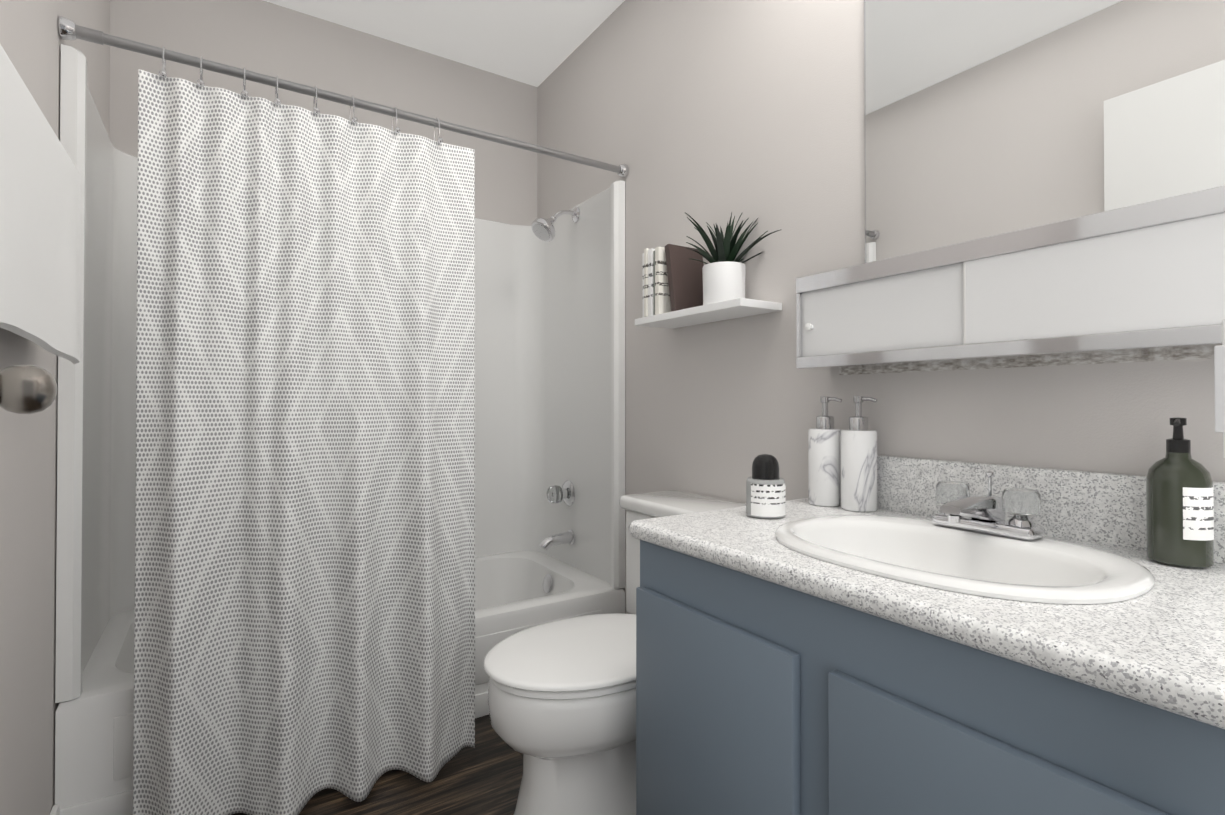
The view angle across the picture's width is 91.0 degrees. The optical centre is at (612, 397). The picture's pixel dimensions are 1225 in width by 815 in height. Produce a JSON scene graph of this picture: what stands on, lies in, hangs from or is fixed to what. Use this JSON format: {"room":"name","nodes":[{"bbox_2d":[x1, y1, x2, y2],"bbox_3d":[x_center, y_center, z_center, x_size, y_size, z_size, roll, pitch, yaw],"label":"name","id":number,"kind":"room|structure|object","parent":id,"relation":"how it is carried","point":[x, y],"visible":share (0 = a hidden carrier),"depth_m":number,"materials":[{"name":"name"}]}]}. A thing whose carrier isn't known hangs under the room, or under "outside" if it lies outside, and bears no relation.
{"room":"bathroom","nodes":[
{"label":"bathroom","id":0,"kind":"room"},
{"bbox_2d":[0,365,56,413],"bbox_3d":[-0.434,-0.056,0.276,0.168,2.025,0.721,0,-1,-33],"label":"door knob","id":1,"kind":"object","parent":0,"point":[28,389],"depth_m":0.55,"materials":[{"name":"silver metal"}]},
{"bbox_2d":[0,0,109,814],"bbox_3d":[-0.999,-0.237,0.890,0.100,2.415,2.616,0,-1,-33],"label":"wall","id":2,"kind":"structure","parent":0,"point":[31,41],"depth_m":1.16,"materials":[{"name":"paint"}]},
{"bbox_2d":[0,44,80,363],"bbox_3d":[-0.911,-0.261,0.920,0.078,0.389,0.692,0,-1,-33],"label":"towel","id":3,"kind":"object","parent":2,"relation":"attached to","point":[40,245],"visible":1,"depth_m":0.89,"materials":[{"name":"white fabric"}]},
{"bbox_2d":[49,804,59,814],"bbox_3d":[-0.765,0.926,0.624,0.012,0.085,1.654,0,-1,-33],"label":"baseboard","id":4,"kind":"structure","parent":2,"relation":"attached to","point":[55,810],"depth_m":1.28,"materials":[{"name":"white paint"}]},
{"bbox_2d":[58,16,628,814],"bbox_3d":[-0.528,0.065,1.646,1.515,1.813,0.285,0,-1,-33],"label":"shower curtain","id":5,"kind":"object","parent":2,"relation":"attached to","point":[304,630],"visible":1,"depth_m":1.47,"materials":[{"name":"white fabric"}]},
{"bbox_2d":[109,0,536,225],"bbox_3d":[-1.009,-0.223,2.385,1.719,2.415,0.100,0,-1,-33],"label":"wall","id":6,"kind":"structure","parent":0,"point":[269,39],"depth_m":2.31,"materials":[{"name":"paint"}]},
{"bbox_2d":[231,714,522,814],"bbox_3d":[-0.097,0.996,0.977,1.719,0.050,3.436,0,-1,-33],"label":"floor","id":7,"kind":"structure","parent":0,"point":[483,776],"depth_m":1.49,"materials":[{"name":"brown wood"}]},
{"bbox_2d":[55,44,624,814],"bbox_3d":[-0.782,0.103,2.035,1.513,1.757,0.724,0,-1,-33],"label":"shower","id":8,"kind":"object","parent":7,"relation":"on","point":[549,414],"visible":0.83,"depth_m":2.14,"materials":[{"name":"white plastic"}]},
{"bbox_2d":[484,490,745,814],"bbox_3d":[0.032,0.632,1.503,0.720,0.688,0.496,0,-1,-33],"label":"toilet","id":9,"kind":"object","parent":7,"relation":"on","point":[562,701],"visible":0.44,"depth_m":1.32,"materials":[{"name":"white ceramic"}]},
{"bbox_2d":[630,455,1224,814],"bbox_3d":[0.497,0.547,0.956,0.548,0.848,0.857,0,-1,-33],"label":"bathroom vanity","id":10,"kind":"object","parent":7,"relation":"on","point":[935,637],"visible":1,"depth_m":0.80,"materials":[{"name":"blue paint"}]},
{"bbox_2d":[746,454,785,518],"bbox_3d":[0.310,0.177,1.220,0.077,0.125,0.078,0,-1,-33],"label":"perfume bottle","id":11,"kind":"object","parent":10,"relation":"on","point":[765,491],"visible":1,"depth_m":1.19,"materials":[{"name":"clear glass"}]},
{"bbox_2d":[808,396,841,506],"bbox_3d":[0.481,0.119,1.358,0.073,0.244,0.076,0,-1,-33],"label":"soap dispenser","id":12,"kind":"object","parent":10,"relation":"on","point":[824,462],"visible":0.98,"depth_m":1.33,"materials":[{"name":"stone"}]},
{"bbox_2d":[841,396,876,511],"bbox_3d":[0.530,0.119,1.293,0.073,0.244,0.076,0,-1,-33],"label":"soap dispenser","id":13,"kind":"object","parent":10,"relation":"on","point":[858,466],"visible":0.98,"depth_m":1.26,"materials":[{"name":"stone"}]},
{"bbox_2d":[1146,417,1213,568],"bbox_3d":[0.810,0.133,0.861,0.070,0.208,0.071,0,-1,-33],"label":"bottle","id":14,"kind":"object","parent":10,"relation":"on","point":[1179,509],"visible":1,"depth_m":0.84,"materials":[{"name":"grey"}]},
{"bbox_2d":[263,0,624,86],"bbox_3d":[-0.097,-1.468,1.000,1.719,0.050,3.436,0,-1,-33],"label":"ceiling","id":15,"kind":"structure","parent":0,"point":[536,43],"depth_m":2.32,"materials":[{"name":"paint"}]},
{"bbox_2d":[537,0,1224,613],"bbox_3d":[0.357,-0.229,1.774,0.100,2.415,2.616,0,-1,-33],"label":"wall","id":16,"kind":"structure","parent":0,"point":[703,114],"depth_m":1.61,"materials":[{"name":"paint"}]},
{"bbox_2d":[635,298,781,328],"bbox_3d":[0.253,-0.232,1.701,0.150,0.020,0.450,0,-1,-33],"label":"shelf","id":17,"kind":"object","parent":16,"relation":"attached to","point":[727,310],"visible":1,"depth_m":1.62,"materials":[{"name":"white wood"}]},
{"bbox_2d":[642,247,670,316],"bbox_3d":[0.170,-0.343,1.827,0.146,0.204,0.084,0,-1,-33],"label":"books","id":18,"kind":"object","parent":17,"relation":"on","point":[655,291],"visible":0.46,"depth_m":1.77,"materials":[{"name":"white paper"}]},
{"bbox_2d":[665,244,703,311],"bbox_3d":[0.219,-0.342,1.767,0.128,0.205,0.051,0,-1,-33],"label":"book","id":19,"kind":"object","parent":17,"relation":"on","point":[685,275],"visible":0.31,"depth_m":1.75,"materials":[{"name":"brown paper"}]},
{"bbox_2d":[685,212,779,304],"bbox_3d":[0.323,-0.376,1.599,0.291,0.266,0.282,0,-1,-33],"label":"potted plant","id":20,"kind":"object","parent":17,"relation":"on","point":[724,271],"visible":0.9,"depth_m":1.59,"materials":[{"name":"green plant"}]},
{"bbox_2d":[796,185,1224,374],"bbox_3d":[0.687,-0.165,1.061,0.124,0.220,0.813,0,-1,-33],"label":"upper cabinet","id":21,"kind":"object","parent":16,"relation":"attached to","point":[1143,282],"visible":1,"depth_m":0.97,"materials":[{"name":"white"}]},
{"bbox_2d":[864,0,1224,262],"bbox_3d":[0.763,-0.593,1.055,0.006,0.634,0.713,0,-1,-33],"label":"mirror","id":22,"kind":"object","parent":16,"relation":"attached to","point":[984,118],"visible":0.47,"depth_m":1.08,"materials":[{"name":"clear glass"}]},
{"bbox_3d":[0.361,-0.243,0.287,1.519,2.415,0.120,0,-1,-33],"label":"wall","id":23,"kind":"structure","parent":0,"visible":0},
{"bbox_2d":[1214,320,1224,457],"bbox_3d":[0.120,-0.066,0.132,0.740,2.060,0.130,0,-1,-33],"label":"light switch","id":24,"kind":"structure","parent":23,"relation":"attached to","point":[1219,374],"depth_m":0.37,"materials":[{"name":"white paint"}]}
]}

